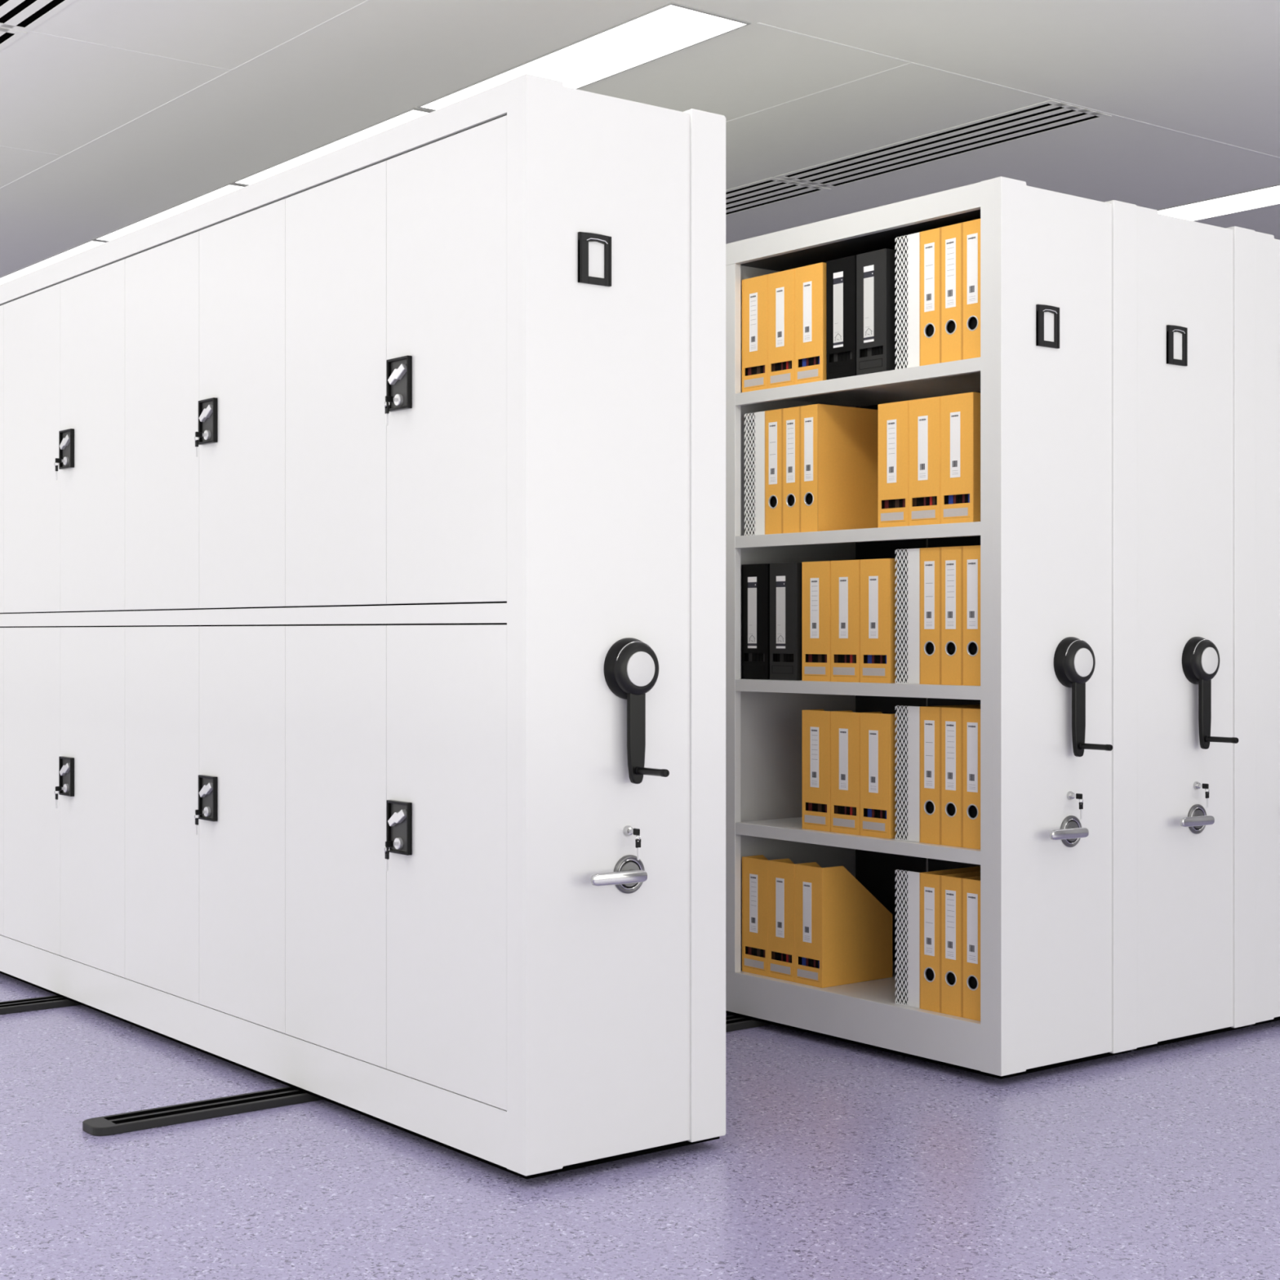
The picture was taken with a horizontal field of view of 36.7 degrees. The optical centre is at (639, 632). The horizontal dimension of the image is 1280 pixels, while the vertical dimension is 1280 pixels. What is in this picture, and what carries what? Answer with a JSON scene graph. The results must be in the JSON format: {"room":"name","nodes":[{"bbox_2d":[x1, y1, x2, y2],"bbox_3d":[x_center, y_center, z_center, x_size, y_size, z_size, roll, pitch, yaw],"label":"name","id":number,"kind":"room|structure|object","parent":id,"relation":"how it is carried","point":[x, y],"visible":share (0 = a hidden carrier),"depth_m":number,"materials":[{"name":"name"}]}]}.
{"room":"file archive room","nodes":[
{"label":"file archive room","id":0,"kind":"room"},
{"bbox_2d":[0,973,1279,1279],"bbox_3d":[0.075,1.214,6.403,16.200,0.100,20.200,0,0,-38],"label":"floor","id":1,"kind":"structure","parent":0,"point":[834,1159],"depth_m":4.13,"materials":[{"name":"plastic"}]},
{"bbox_2d":[0,995,80,1014],"bbox_3d":[-0.549,1.154,7.042,4.300,0.020,0.105,0,0,-38],"label":"rail","id":2,"kind":"object","parent":1,"relation":"on","point":[55,1001],"visible":0.02,"depth_m":5.97,"materials":[{"name":"metal"}]},
{"bbox_2d":[0,73,725,1179],"bbox_3d":[-1.567,-0.012,6.160,0.562,2.310,5.263,0,0,-38],"label":"shelving unit","id":3,"kind":"object","parent":1,"relation":"on","point":[479,631],"visible":1,"depth_m":4.42,"materials":[{"name":"white metal"}]},
{"bbox_2d":[54,786,65,808],"bbox_3d":[-1.796,0.509,5.980,0.033,0.067,0.013,0,0,-38],"label":"key","id":4,"kind":"object","parent":3,"relation":"attached to","point":[58,788],"visible":1,"depth_m":5.97,"materials":[{"name":"silver metal"}]},
{"bbox_2d":[54,457,65,479],"bbox_3d":[-1.796,-0.506,5.980,0.033,0.067,0.013,0,0,-38],"label":"key","id":5,"kind":"object","parent":3,"relation":"attached to","point":[58,460],"visible":1,"depth_m":5.97,"materials":[{"name":"silver metal"}]},
{"bbox_2d":[194,431,206,457],"bbox_3d":[-1.182,-0.506,5.194,0.033,0.067,0.013,0,0,-38],"label":"key","id":6,"kind":"object","parent":3,"relation":"attached to","point":[198,434],"visible":1,"depth_m":5.19,"materials":[{"name":"silver metal"}]},
{"bbox_2d":[194,808,206,835],"bbox_3d":[-1.182,0.509,5.194,0.033,0.067,0.013,0,0,-38],"label":"key","id":7,"kind":"object","parent":3,"relation":"attached to","point":[201,811],"visible":1,"depth_m":5.19,"materials":[{"name":"silver metal"}]},
{"bbox_2d":[384,840,397,871],"bbox_3d":[-0.569,0.509,4.408,0.033,0.067,0.013,0,0,-38],"label":"key","id":8,"kind":"object","parent":3,"relation":"attached to","point":[388,844],"visible":1,"depth_m":4.40,"materials":[{"name":"silver metal"}]},
{"bbox_2d":[384,395,397,425],"bbox_3d":[-0.569,-0.506,4.408,0.033,0.067,0.013,0,0,-38],"label":"key","id":9,"kind":"object","parent":3,"relation":"attached to","point":[388,399],"visible":1,"depth_m":4.40,"materials":[{"name":"silver metal"}]},
{"bbox_2d":[630,828,640,860],"bbox_3d":[-0.010,0.456,4.173,0.013,0.067,0.033,0,0,-38],"label":"key","id":10,"kind":"object","parent":3,"relation":"attached to","point":[636,832],"visible":1,"depth_m":4.16,"materials":[{"name":"silver metal"}]},
{"bbox_2d":[82,1015,770,1136],"bbox_3d":[0.408,1.154,5.817,4.300,0.020,0.105,0,0,-38],"label":"rail","id":11,"kind":"object","parent":1,"relation":"on","point":[129,1122],"visible":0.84,"depth_m":4.65,"materials":[{"name":"metal"}]},
{"bbox_2d":[725,176,1137,1079],"bbox_3d":[-0.398,-0.012,7.073,0.544,2.310,5.262,0,0,-38],"label":"shelving unit","id":12,"kind":"object","parent":1,"relation":"on","point":[1055,373],"visible":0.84,"depth_m":5.15,"materials":[{"name":"white metal"}]},
{"bbox_2d":[744,411,764,535],"bbox_3d":[0.446,-0.471,5.817,0.270,0.366,0.092,0,0,-38],"label":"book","id":13,"kind":"object","parent":12,"relation":"on","point":[754,485],"visible":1,"depth_m":5.73,"materials":[{"name":"white metal"}]},
{"bbox_2d":[742,274,768,392],"bbox_3d":[0.451,-0.884,5.821,0.284,0.342,0.116,0,0,-38],"label":"box file","id":14,"kind":"object","parent":12,"relation":"on","point":[754,290],"visible":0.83,"depth_m":5.74,"materials":[{"name":"orange cardboard"}]},
{"bbox_2d":[741,563,769,679],"bbox_3d":[0.450,-0.033,5.821,0.285,0.342,0.116,0,0,-38],"label":"box file","id":15,"kind":"object","parent":12,"relation":"on","point":[755,578],"visible":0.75,"depth_m":5.73,"materials":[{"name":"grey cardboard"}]},
{"bbox_2d":[742,854,781,976],"bbox_3d":[0.452,0.841,5.820,0.284,0.342,0.116,0,0,-38],"label":"box file","id":16,"kind":"object","parent":12,"relation":"on","point":[754,868],"visible":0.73,"depth_m":5.74,"materials":[{"name":"brown cardboard"}]},
{"bbox_2d":[764,408,782,534],"bbox_3d":[0.503,-0.471,5.755,0.287,0.366,0.076,0,0,-38],"label":"file","id":17,"kind":"object","parent":12,"relation":"on","point":[773,418],"visible":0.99,"depth_m":5.67,"materials":[{"name":"brown cardboard"}]},
{"bbox_2d":[768,268,795,388],"bbox_3d":[0.523,-0.884,5.728,0.284,0.342,0.116,0,0,-38],"label":"box file","id":18,"kind":"object","parent":12,"relation":"on","point":[781,285],"visible":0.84,"depth_m":5.64,"materials":[{"name":"orange cardboard"}]},
{"bbox_2d":[769,562,802,680],"bbox_3d":[0.528,-0.033,5.722,0.285,0.342,0.116,0,0,-38],"label":"box file","id":19,"kind":"object","parent":12,"relation":"on","point":[785,578],"visible":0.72,"depth_m":5.63,"materials":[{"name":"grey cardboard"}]},
{"bbox_2d":[768,858,812,982],"bbox_3d":[0.523,0.841,5.728,0.284,0.342,0.116,0,0,-38],"label":"box file","id":20,"kind":"object","parent":12,"relation":"on","point":[781,873],"visible":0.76,"depth_m":5.64,"materials":[{"name":"brown cardboard"}]},
{"bbox_2d":[782,406,799,533],"bbox_3d":[0.550,-0.471,5.695,0.287,0.366,0.076,0,0,-38],"label":"file","id":21,"kind":"object","parent":12,"relation":"on","point":[791,415],"visible":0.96,"depth_m":5.61,"materials":[{"name":"brown cardboard"}]},
{"bbox_2d":[795,262,826,384],"bbox_3d":[0.596,-0.884,5.636,0.284,0.342,0.116,0,0,-38],"label":"box file","id":22,"kind":"object","parent":12,"relation":"on","point":[810,280],"visible":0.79,"depth_m":5.54,"materials":[{"name":"orange cardboard"}]},
{"bbox_2d":[802,560,830,681],"bbox_3d":[0.614,-0.033,5.612,0.284,0.342,0.116,0,0,-38],"label":"box file","id":23,"kind":"object","parent":12,"relation":"on","point":[815,575],"visible":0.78,"depth_m":5.52,"materials":[{"name":"brown cardboard"}]},
{"bbox_2d":[802,709,850,831],"bbox_3d":[0.614,0.394,5.612,0.284,0.342,0.116,0,0,-38],"label":"box file","id":24,"kind":"object","parent":12,"relation":"on","point":[815,722],"visible":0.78,"depth_m":5.52,"materials":[{"name":"brown cardboard"}]},
{"bbox_2d":[800,404,878,532],"bbox_3d":[0.597,-0.471,5.634,0.287,0.366,0.076,0,0,-38],"label":"file","id":25,"kind":"object","parent":12,"relation":"on","point":[839,444],"visible":0.99,"depth_m":5.57,"materials":[{"name":"brown cardboard"}]},
{"bbox_2d":[826,255,856,379],"bbox_3d":[0.676,-0.884,5.532,0.285,0.342,0.116,0,0,-38],"label":"box file","id":26,"kind":"object","parent":12,"relation":"on","point":[841,273],"visible":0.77,"depth_m":5.44,"materials":[{"name":"black cardboard"}]},
{"bbox_2d":[795,862,892,987],"bbox_3d":[0.595,0.841,5.636,0.284,0.342,0.116,0,0,-38],"label":"box file","id":27,"kind":"object","parent":12,"relation":"on","point":[843,934],"visible":1,"depth_m":5.57,"materials":[{"name":"brown cardboard"}]},
{"bbox_2d":[830,560,860,682],"bbox_3d":[0.687,-0.033,5.519,0.284,0.342,0.116,0,0,-38],"label":"box file","id":28,"kind":"object","parent":12,"relation":"on","point":[845,575],"visible":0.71,"depth_m":5.43,"materials":[{"name":"brown cardboard"}]},
{"bbox_2d":[830,710,871,835],"bbox_3d":[0.687,0.394,5.519,0.284,0.342,0.116,0,0,-38],"label":"box file","id":29,"kind":"object","parent":12,"relation":"on","point":[845,726],"visible":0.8,"depth_m":5.43,"materials":[{"name":"brown cardboard"}]},
{"bbox_2d":[856,248,897,375],"bbox_3d":[0.751,-0.884,5.436,0.285,0.342,0.116,0,0,-38],"label":"box file","id":30,"kind":"object","parent":12,"relation":"on","point":[876,273],"visible":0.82,"depth_m":5.33,"materials":[{"name":"black cardboard"}]},
{"bbox_2d":[860,711,897,839],"bbox_3d":[0.760,0.394,5.425,0.284,0.342,0.116,0,0,-38],"label":"box file","id":31,"kind":"object","parent":12,"relation":"on","point":[878,748],"visible":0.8,"depth_m":5.33,"materials":[{"name":"brown cardboard"}]},
{"bbox_2d":[860,558,897,683],"bbox_3d":[0.760,-0.033,5.425,0.284,0.342,0.116,0,0,-38],"label":"box file","id":32,"kind":"object","parent":12,"relation":"on","point":[878,577],"visible":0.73,"depth_m":5.33,"materials":[{"name":"brown cardboard"}]},
{"bbox_2d":[878,400,908,527],"bbox_3d":[0.803,-0.459,5.370,0.284,0.342,0.116,0,0,-38],"label":"box file","id":33,"kind":"object","parent":12,"relation":"on","point":[893,417],"visible":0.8,"depth_m":5.28,"materials":[{"name":"orange cardboard"}]},
{"bbox_2d":[894,869,919,1008],"bbox_3d":[0.831,0.829,5.324,0.270,0.366,0.092,0,0,-38],"label":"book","id":34,"kind":"object","parent":12,"relation":"on","point":[907,947],"visible":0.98,"depth_m":5.24,"materials":[{"name":"white metal"}]},
{"bbox_2d":[894,705,919,842],"bbox_3d":[0.831,0.382,5.324,0.270,0.366,0.092,0,0,-38],"label":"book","id":35,"kind":"object","parent":12,"relation":"on","point":[907,775],"visible":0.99,"depth_m":5.24,"materials":[{"name":"white metal"}]},
{"bbox_2d":[894,548,919,684],"bbox_3d":[0.831,-0.045,5.324,0.270,0.366,0.092,0,0,-38],"label":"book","id":36,"kind":"object","parent":12,"relation":"on","point":[907,619],"visible":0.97,"depth_m":5.24,"materials":[{"name":"white metal"}]},
{"bbox_2d":[895,232,919,369],"bbox_3d":[0.831,-0.896,5.324,0.270,0.366,0.092,0,0,-38],"label":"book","id":37,"kind":"object","parent":12,"relation":"on","point":[907,307],"visible":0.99,"depth_m":5.24,"materials":[{"name":"white metal"}]},
{"bbox_2d":[908,396,940,525],"bbox_3d":[0.875,-0.459,5.278,0.284,0.342,0.116,0,0,-38],"label":"box file","id":38,"kind":"object","parent":12,"relation":"on","point":[924,414],"visible":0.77,"depth_m":5.19,"materials":[{"name":"orange cardboard"}]},
{"bbox_2d":[919,546,940,684],"bbox_3d":[0.888,-0.045,5.262,0.287,0.366,0.076,0,0,-38],"label":"file","id":39,"kind":"object","parent":12,"relation":"on","point":[929,557],"visible":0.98,"depth_m":5.18,"materials":[{"name":"brown cardboard"}]},
{"bbox_2d":[919,227,940,365],"bbox_3d":[0.888,-0.896,5.262,0.287,0.366,0.076,0,0,-38],"label":"file","id":40,"kind":"object","parent":12,"relation":"on","point":[929,240],"visible":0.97,"depth_m":5.18,"materials":[{"name":"orange cardboard"}]},
{"bbox_2d":[919,866,980,1013],"bbox_3d":[0.888,0.829,5.262,0.287,0.366,0.076,0,0,-38],"label":"file","id":41,"kind":"object","parent":12,"relation":"on","point":[929,882],"visible":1,"depth_m":5.18,"materials":[{"name":"brown cardboard"}]},
{"bbox_2d":[919,704,980,844],"bbox_3d":[0.888,0.382,5.262,0.287,0.366,0.076,0,0,-38],"label":"file","id":42,"kind":"object","parent":12,"relation":"on","point":[929,716],"visible":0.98,"depth_m":5.18,"materials":[{"name":"brown cardboard"}]},
{"bbox_2d":[940,546,962,684],"bbox_3d":[0.935,-0.045,5.201,0.287,0.366,0.076,0,0,-38],"label":"file","id":43,"kind":"object","parent":12,"relation":"on","point":[951,557],"visible":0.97,"depth_m":5.12,"materials":[{"name":"brown cardboard"}]},
{"bbox_2d":[940,222,962,363],"bbox_3d":[0.935,-0.896,5.201,0.287,0.366,0.076,0,0,-38],"label":"file","id":44,"kind":"object","parent":12,"relation":"on","point":[951,236],"visible":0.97,"depth_m":5.12,"materials":[{"name":"orange cardboard"}]},
{"bbox_2d":[940,391,980,524],"bbox_3d":[0.947,-0.459,5.186,0.284,0.342,0.116,0,0,-38],"label":"box file","id":45,"kind":"object","parent":12,"relation":"on","point":[960,413],"visible":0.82,"depth_m":5.09,"materials":[{"name":"orange cardboard"}]},
{"bbox_2d":[940,871,980,1017],"bbox_3d":[0.935,0.829,5.201,0.287,0.366,0.076,0,0,-38],"label":"file","id":46,"kind":"object","parent":12,"relation":"on","point":[951,885],"visible":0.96,"depth_m":5.12,"materials":[{"name":"brown cardboard"}]},
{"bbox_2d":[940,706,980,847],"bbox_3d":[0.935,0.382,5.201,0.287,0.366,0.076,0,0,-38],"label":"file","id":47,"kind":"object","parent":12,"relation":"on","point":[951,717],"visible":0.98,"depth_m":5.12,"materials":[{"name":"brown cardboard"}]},
{"bbox_2d":[962,875,980,1021],"bbox_3d":[0.983,0.829,5.141,0.287,0.366,0.076,0,0,-38],"label":"file","id":48,"kind":"object","parent":12,"relation":"on","point":[971,886],"visible":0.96,"depth_m":5.06,"materials":[{"name":"brown cardboard"}]},
{"bbox_2d":[962,707,980,849],"bbox_3d":[0.983,0.382,5.141,0.287,0.366,0.076,0,0,-38],"label":"file","id":49,"kind":"object","parent":12,"relation":"on","point":[971,716],"visible":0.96,"depth_m":5.06,"materials":[{"name":"brown cardboard"}]},
{"bbox_2d":[962,545,980,685],"bbox_3d":[0.983,-0.045,5.141,0.287,0.366,0.076,0,0,-38],"label":"file","id":50,"kind":"object","parent":12,"relation":"on","point":[971,554],"visible":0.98,"depth_m":5.06,"materials":[{"name":"brown cardboard"}]},
{"bbox_2d":[962,218,980,359],"bbox_3d":[0.983,-0.896,5.141,0.287,0.366,0.076,0,0,-38],"label":"file","id":51,"kind":"object","parent":12,"relation":"on","point":[971,228],"visible":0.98,"depth_m":5.06,"materials":[{"name":"orange cardboard"}]},
{"bbox_2d":[1072,793,1083,819],"bbox_3d":[1.152,0.456,5.080,0.013,0.067,0.033,0,0,-38],"label":"key","id":52,"kind":"object","parent":12,"relation":"attached to","point":[1078,796],"visible":1,"depth_m":5.07,"materials":[{"name":"silver metal"}]},
{"bbox_2d":[1133,205,1255,1050],"bbox_3d":[0.032,-0.012,7.409,0.544,2.310,5.262,0,0,-38],"label":"shelving unit","id":53,"kind":"object","parent":1,"relation":"on","point":[1196,281],"visible":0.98,"depth_m":5.42,"materials":[{"name":"white metal"}]},
{"bbox_2d":[1199,783,1208,808],"bbox_3d":[1.582,0.456,5.416,0.013,0.067,0.033,0,0,-38],"label":"key","id":54,"kind":"object","parent":53,"relation":"attached to","point":[1205,786],"visible":1,"depth_m":5.41,"materials":[{"name":"silver metal"}]},
{"bbox_2d":[1249,231,1279,1025],"bbox_3d":[0.463,-0.012,7.746,0.544,2.310,5.262,0,0,-38],"label":"shelving unit","id":55,"kind":"object","parent":1,"relation":"on","point":[1267,247],"visible":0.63,"depth_m":5.65,"materials":[{"name":"white metal"}]},
{"bbox_2d":[0,0,1279,276],"bbox_3d":[0.075,-1.886,6.403,16.200,0.100,20.200,0,0,-38],"label":"ceiling","id":56,"kind":"structure","parent":0,"point":[1210,69],"depth_m":6.52,"materials":[{"name":"white paint"}]},
{"bbox_2d":[0,26,26,50],"bbox_3d":[-2.442,-1.835,6.367,0.330,0.003,1.420,0,0,-38],"label":"ceiling vent","id":57,"kind":"object","parent":56,"relation":"in","point":[7,36],"visible":1,"depth_m":5.94,"materials":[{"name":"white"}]},
{"bbox_2d":[0,0,75,31],"bbox_3d":[-1.559,-1.835,5.236,0.330,0.003,1.420,0,0,-38],"label":"ceiling vent","id":58,"kind":"object","parent":56,"relation":"in","point":[26,15],"visible":1,"depth_m":5.71,"materials":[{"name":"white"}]},
{"bbox_2d":[0,239,106,284],"bbox_3d":[-2.875,-1.835,9.673,0.307,0.005,1.415,0,0,-38],"label":"recessed light","id":59,"kind":"object","parent":56,"relation":"in","point":[90,244],"visible":0.29,"depth_m":9.50,"materials":[{"name":"white plastic"}]},
{"bbox_2d":[93,182,246,241],"bbox_3d":[-1.990,-1.835,8.541,0.307,0.005,1.415,0,0,-38],"label":"recessed light","id":60,"kind":"object","parent":56,"relation":"in","point":[228,188],"visible":0.41,"depth_m":8.41,"materials":[{"name":"white plastic"}]},
{"bbox_2d":[231,107,432,185],"bbox_3d":[-1.106,-1.835,7.409,0.307,0.005,1.415,0,0,-38],"label":"recessed light","id":61,"kind":"object","parent":56,"relation":"in","point":[412,113],"visible":0.41,"depth_m":7.27,"materials":[{"name":"white plastic"}]},
{"bbox_2d":[417,2,751,111],"bbox_3d":[-0.222,-1.835,6.277,0.307,0.005,1.415,0,0,-38],"label":"recessed light","id":62,"kind":"object","parent":56,"relation":"in","point":[671,28],"visible":0.76,"depth_m":6.06,"materials":[{"name":"white plastic"}]},
{"bbox_2d":[0,0,1279,188],"bbox_3d":[3.734,-1.836,6.722,9.840,0.002,16.000,0,0,-38],"label":"trim","id":63,"kind":"structure","parent":56,"relation":"attached to","point":[908,62],"depth_m":6.45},
{"bbox_2d":[725,177,831,217],"bbox_3d":[0.225,-1.835,8.450,0.330,0.003,1.420,0,0,-38],"label":"ceiling vent","id":64,"kind":"object","parent":56,"relation":"in","point":[770,191],"visible":0.39,"depth_m":8.07,"materials":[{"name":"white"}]},
{"bbox_2d":[774,100,1111,188],"bbox_3d":[1.108,-1.835,7.319,0.330,0.003,1.420,0,0,-38],"label":"ceiling vent","id":65,"kind":"object","parent":56,"relation":"in","point":[1049,116],"visible":1,"depth_m":7.24,"materials":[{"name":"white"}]},
{"bbox_2d":[1157,184,1279,221],"bbox_3d":[2.455,-1.835,8.367,0.307,0.005,1.415,0,0,-38],"label":"recessed light","id":66,"kind":"object","parent":56,"relation":"in","point":[1268,196],"visible":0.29,"depth_m":8.29,"materials":[{"name":"white plastic"}]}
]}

